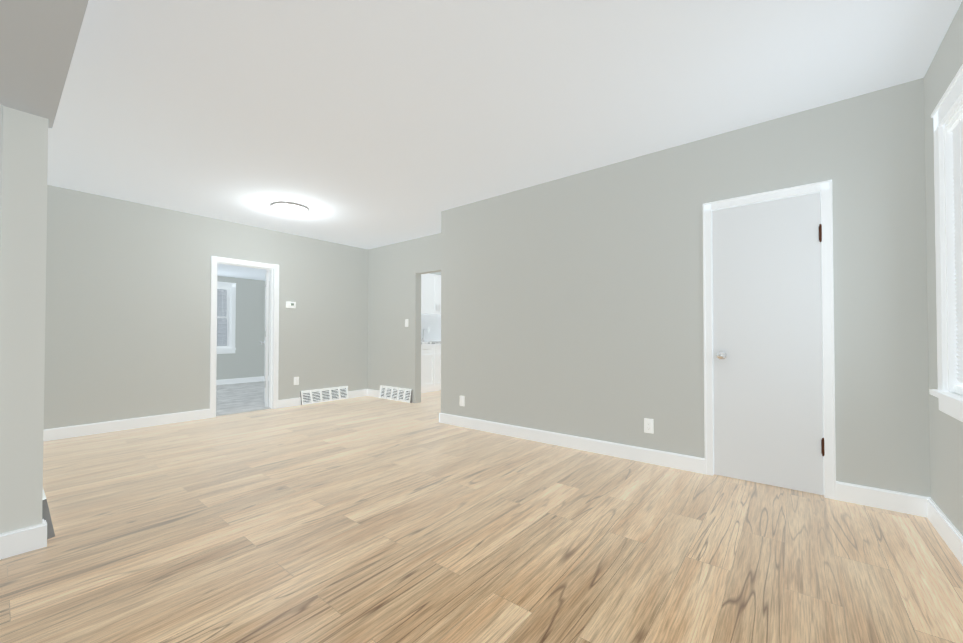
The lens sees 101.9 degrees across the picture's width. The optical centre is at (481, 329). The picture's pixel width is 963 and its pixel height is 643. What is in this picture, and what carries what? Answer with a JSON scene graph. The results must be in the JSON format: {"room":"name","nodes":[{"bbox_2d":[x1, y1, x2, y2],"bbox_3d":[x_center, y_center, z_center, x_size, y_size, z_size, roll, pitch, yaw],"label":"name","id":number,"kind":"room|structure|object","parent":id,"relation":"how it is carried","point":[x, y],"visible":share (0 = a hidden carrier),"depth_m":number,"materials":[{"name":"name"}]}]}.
{"room":"empty living room","nodes":[
{"label":"empty living room","id":0,"kind":"room"},
{"bbox_2d":[0,106,47,533],"bbox_3d":[-3.239,-0.011,0.678,0.120,2.115,3.310,-1,-1,39],"label":"wall","id":1,"kind":"structure","parent":0,"point":[23,244],"depth_m":1.88,"materials":[{"name":"paint"}]},
{"bbox_2d":[0,104,2,258],"bbox_3d":[-2.258,-0.052,1.797,0.014,2.002,0.052,-1,-1,39],"label":"trim","id":2,"kind":"structure","parent":1,"relation":"attached to","point":[1,123],"depth_m":1.82,"materials":[{"name":"paint"}]},
{"bbox_2d":[0,519,46,559],"bbox_3d":[-3.188,0.989,0.634,0.036,0.113,3.326,-1,-1,39],"label":"baseboard","id":3,"kind":"structure","parent":1,"relation":"attached to","point":[22,540],"depth_m":1.86,"materials":[{"name":"white wood"}]},
{"bbox_2d":[0,0,88,127],"bbox_3d":[-1.870,-1.291,-0.387,3.610,0.415,3.330,-1,-1,39],"label":"soffit beam","id":4,"kind":"structure","parent":0,"point":[38,40],"depth_m":1.48,"materials":[{"name":"paint"}]},
{"bbox_2d":[44,185,440,428],"bbox_3d":[-3.327,-0.156,5.163,0.120,2.530,10.440,-1,-1,39],"label":"wall","id":5,"kind":"structure","parent":0,"point":[128,312],"depth_m":4.55,"materials":[{"name":"paint"}]},
{"bbox_2d":[43,409,209,440],"bbox_3d":[-3.900,1.041,4.321,0.016,0.113,1.535,-1,-1,39],"label":"baseboard","id":6,"kind":"structure","parent":5,"relation":"attached to","point":[118,425],"depth_m":4.27,"materials":[{"name":"white wood"}]},
{"bbox_2d":[210,256,278,417],"bbox_3d":[-3.213,0.088,5.299,0.156,2.045,0.830,-1,-1,39],"label":"door frame","id":7,"kind":"structure","parent":5,"relation":"attached to","point":[273,331],"depth_m":5.51,"materials":[{"name":"white wood"}]},
{"bbox_2d":[260,270,268,406],"bbox_3d":[-3.243,0.128,5.927,0.656,1.964,0.341,-1,-1,39],"label":"bedroom door","id":8,"kind":"structure","parent":5,"relation":"in","point":[266,344],"depth_m":5.62,"materials":[{"name":"white wood"}]},
{"bbox_2d":[278,397,300,407],"bbox_3d":[-2.797,1.060,5.699,0.016,0.113,0.335,-1,-1,39],"label":"baseboard","id":9,"kind":"structure","parent":5,"relation":"attached to","point":[293,401],"depth_m":5.69,"materials":[{"name":"white wood"}]},
{"bbox_2d":[286,301,295,307],"bbox_3d":[-2.788,-0.368,5.721,0.028,0.090,0.132,-1,-1,39],"label":"thermostat","id":10,"kind":"object","parent":5,"relation":"attached to","point":[290,304],"visible":1,"depth_m":5.71,"materials":[{"name":"white plastic"}]},
{"bbox_2d":[294,377,298,384],"bbox_3d":[-2.739,0.753,5.782,0.009,0.115,0.070,-1,-1,39],"label":"outlet","id":11,"kind":"object","parent":5,"relation":"attached to","point":[296,380],"visible":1,"depth_m":5.78,"materials":[{"name":"white plastic"}]},
{"bbox_2d":[300,386,348,404],"bbox_3d":[-2.456,1.021,6.134,0.094,0.212,0.783,-1,-1,39],"label":"air vent","id":12,"kind":"object","parent":5,"relation":"in","point":[321,395],"visible":0.92,"depth_m":6.10,"materials":[{"name":"white plastic"}]},
{"bbox_2d":[348,389,367,397],"bbox_3d":[-2.084,1.073,6.591,0.016,0.113,0.390,-1,-1,39],"label":"baseboard","id":13,"kind":"structure","parent":5,"relation":"attached to","point":[357,393],"depth_m":6.59,"materials":[{"name":"white wood"}]},
{"bbox_2d":[421,274,424,312],"bbox_3d":[-1.483,-0.699,7.109,0.329,0.770,0.883,-1,-1,39],"label":"upper cabinet","id":14,"kind":"object","parent":5,"relation":"attached to","point":[422,275],"depth_m":7.33,"materials":[{"name":"white wood"}]},
{"bbox_2d":[421,315,440,340],"bbox_3d":[-1.127,-0.037,7.804,0.011,0.535,2.426,-1,-1,39],"label":"backsplash","id":15,"kind":"structure","parent":5,"relation":"attached to","point":[433,322],"depth_m":7.94,"materials":[{"name":"white tile"}]},
{"bbox_2d":[421,273,440,315],"bbox_3d":[-0.993,-0.690,7.722,0.329,0.770,0.914,-1,-1,39],"label":"upper cabinet","id":16,"kind":"object","parent":5,"relation":"attached to","point":[430,294],"depth_m":7.55,"materials":[{"name":"white wood"}]},
{"bbox_2d":[216,276,269,379],"bbox_3d":[-5.950,-0.096,7.646,0.120,2.480,3.840,-1,-1,39],"label":"wall","id":17,"kind":"structure","parent":0,"point":[245,359],"depth_m":8.56,"materials":[{"name":"paint"}]},
{"bbox_2d":[217,282,235,353],"bbox_3d":[-5.608,-0.256,8.040,0.165,1.501,0.960,-1,-1,39],"label":"bedroom window","id":18,"kind":"structure","parent":17,"relation":"in","point":[228,294],"depth_m":8.31,"materials":[{"name":"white glass"}]},
{"bbox_2d":[216,376,268,384],"bbox_3d":[-5.897,1.086,7.587,0.016,0.113,3.600,-1,-1,39],"label":"baseboard","id":19,"kind":"structure","parent":17,"relation":"attached to","point":[251,379],"depth_m":8.44,"materials":[{"name":"white wood"}]},
{"bbox_2d":[217,264,269,280],"bbox_3d":[-4.592,-1.336,6.576,3.600,0.370,3.840,-1,-1,39],"label":"ceiling","id":20,"kind":"structure","parent":0,"point":[239,272],"depth_m":7.72,"materials":[{"name":"paint"}]},
{"bbox_2d":[216,381,271,415],"bbox_3d":[-4.556,1.174,6.513,3.690,0.108,3.840,-1,-1,39],"label":"floor","id":21,"kind":"structure","parent":0,"point":[236,398],"depth_m":6.38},
{"bbox_2d":[368,233,440,402],"bbox_3d":[0.611,-0.161,4.778,6.510,2.530,0.120,-1,-1,39],"label":"wall","id":22,"kind":"structure","parent":0,"point":[396,270],"depth_m":6.26,"materials":[{"name":"paint"}]},
{"bbox_2d":[368,389,378,396],"bbox_3d":[-1.818,1.073,6.618,0.335,0.113,0.016,-1,-1,39],"label":"baseboard","id":23,"kind":"structure","parent":22,"relation":"attached to","point":[374,393],"depth_m":6.62,"materials":[{"name":"white wood"}]},
{"bbox_2d":[378,385,411,402],"bbox_3d":[-1.372,1.023,6.269,0.783,0.212,0.094,-1,-1,39],"label":"air vent","id":24,"kind":"object","parent":22,"relation":"in","point":[397,394],"visible":0.83,"depth_m":6.24,"materials":[{"name":"white plastic"}]},
{"bbox_2d":[0,390,962,642],"bbox_3d":[-0.713,1.131,3.130,6.540,0.100,10.320,-1,-1,39],"label":"floor","id":25,"kind":"structure","parent":0,"point":[366,519],"depth_m":1.90,"materials":[{"name":"brown wood"}]},
{"bbox_2d":[421,344,436,392],"bbox_3d":[-1.245,0.699,7.155,0.619,0.874,0.584,-1,-1,39],"label":"base cabinet","id":26,"kind":"object","parent":25,"relation":"on","point":[430,366],"depth_m":7.05,"materials":[{"name":"white wood"}]},
{"bbox_2d":[421,340,440,343],"bbox_3d":[-0.878,0.249,7.607,0.635,0.040,2.436,-1,-1,39],"label":"countertop","id":27,"kind":"structure","parent":26,"relation":"on","point":[422,342],"depth_m":7.17,"materials":[{"name":"white stone"}]},
{"bbox_2d":[437,344,440,390],"bbox_3d":[-0.817,0.707,7.690,0.619,0.874,1.014,-1,-1,39],"label":"base cabinet","id":28,"kind":"object","parent":25,"relation":"on","point":[438,345],"depth_m":7.25,"materials":[{"name":"white wood"}]},
{"bbox_2d":[47,0,961,248],"bbox_3d":[-0.785,-1.509,3.148,6.630,0.120,10.440,-1,-1,39],"label":"ceiling","id":29,"kind":"structure","parent":0,"point":[367,124],"depth_m":2.37,"materials":[{"name":"paint"}]},
{"bbox_2d":[272,202,307,214],"bbox_3d":[-2.234,-1.400,4.562,0.384,0.059,0.384,-1,-1,39],"label":"flush-mount ceiling light","id":30,"kind":"object","parent":29,"relation":"attached to","point":[288,208],"visible":1,"depth_m":4.47,"materials":[{"name":"white glass"}]},
{"bbox_2d":[441,78,929,496],"bbox_3d":[1.075,-0.179,3.510,3.900,2.530,0.120,-1,-1,39],"label":"wall","id":31,"kind":"structure","parent":0,"point":[572,305],"depth_m":3.10,"materials":[{"name":"paint"}]},
{"bbox_2d":[460,396,464,405],"bbox_3d":[-0.222,0.809,4.452,0.070,0.115,0.009,-1,-1,39],"label":"outlet","id":32,"kind":"object","parent":31,"relation":"attached to","point":[462,400],"visible":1,"depth_m":4.44,"materials":[{"name":"white plastic"}]},
{"bbox_2d":[439,413,704,473],"bbox_3d":[0.586,1.034,3.798,2.787,0.113,0.016,-1,-1,39],"label":"baseboard","id":33,"kind":"structure","parent":31,"relation":"attached to","point":[662,458],"depth_m":3.50,"materials":[{"name":"white wood"}]},
{"bbox_2d":[644,418,653,433],"bbox_3d":[1.363,0.781,3.184,0.070,0.115,0.009,-1,-1,39],"label":"outlet","id":34,"kind":"object","parent":31,"relation":"attached to","point":[648,425],"visible":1,"depth_m":3.18,"materials":[{"name":"white plastic"}]},
{"bbox_2d":[712,192,824,494],"bbox_3d":[1.954,0.086,2.701,0.621,1.961,0.108,-1,-1,39],"label":"closet door","id":35,"kind":"structure","parent":31,"relation":"in","point":[767,354],"depth_m":2.70,"materials":[{"name":"white wood"}]},
{"bbox_2d":[703,180,835,499],"bbox_3d":[1.995,0.060,2.759,0.728,2.030,0.141,-1,-1,39],"label":"door frame","id":36,"kind":"structure","parent":31,"relation":"attached to","point":[824,188],"depth_m":2.53,"materials":[{"name":"white wood"}]},
{"bbox_2d":[836,481,923,516],"bbox_3d":[2.387,1.013,2.357,0.371,0.113,0.016,-1,-1,39],"label":"baseboard","id":37,"kind":"structure","parent":31,"relation":"attached to","point":[901,502],"depth_m":2.34,"materials":[{"name":"white wood"}]},
{"bbox_2d":[924,0,962,535],"bbox_3d":[0.588,-0.233,-0.339,0.150,2.530,6.740,-1,-1,39],"label":"wall","id":38,"kind":"structure","parent":0,"point":[946,458],"depth_m":2.08,"materials":[{"name":"paint"}]},
{"bbox_2d":[924,496,962,565],"bbox_3d":[0.524,0.976,-0.304,0.016,0.113,6.500,-1,-1,39],"label":"baseboard","id":39,"kind":"structure","parent":38,"relation":"attached to","point":[952,537],"depth_m":1.97,"materials":[{"name":"white wood"}]},
{"bbox_2d":[929,64,962,421],"bbox_3d":[2.095,-0.367,1.582,0.195,1.551,1.090,-1,-1,39],"label":"living room window","id":40,"kind":"structure","parent":38,"relation":"in","point":[947,115],"depth_m":1.94,"materials":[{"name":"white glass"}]},
{"label":"outside","id":41,"kind":"structure","parent":0,"visible":0},
{"bbox_2d":[217,289,226,345],"bbox_3d":[-7.082,-1.820,10.241,0.100,6.000,11.000,-1,-1,39],"label":"neighbor siding","id":42,"kind":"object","parent":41,"point":[223,338],"depth_m":10.35,"materials":[{"name":"grey"}]},
{"bbox_3d":[-3.362,-0.189,2.822,2.750,2.530,0.120,-1,-1,39],"label":"wall","id":43,"kind":"structure","parent":0,"visible":0},
{"bbox_2d":[42,490,54,538],"bbox_3d":[-2.523,0.966,2.215,0.783,0.212,0.094,-1,-1,39],"label":"air vent","id":44,"kind":"object","parent":43,"relation":"in","point":[46,516],"visible":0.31,"depth_m":1.99,"materials":[{"name":"white plastic"}]}
]}

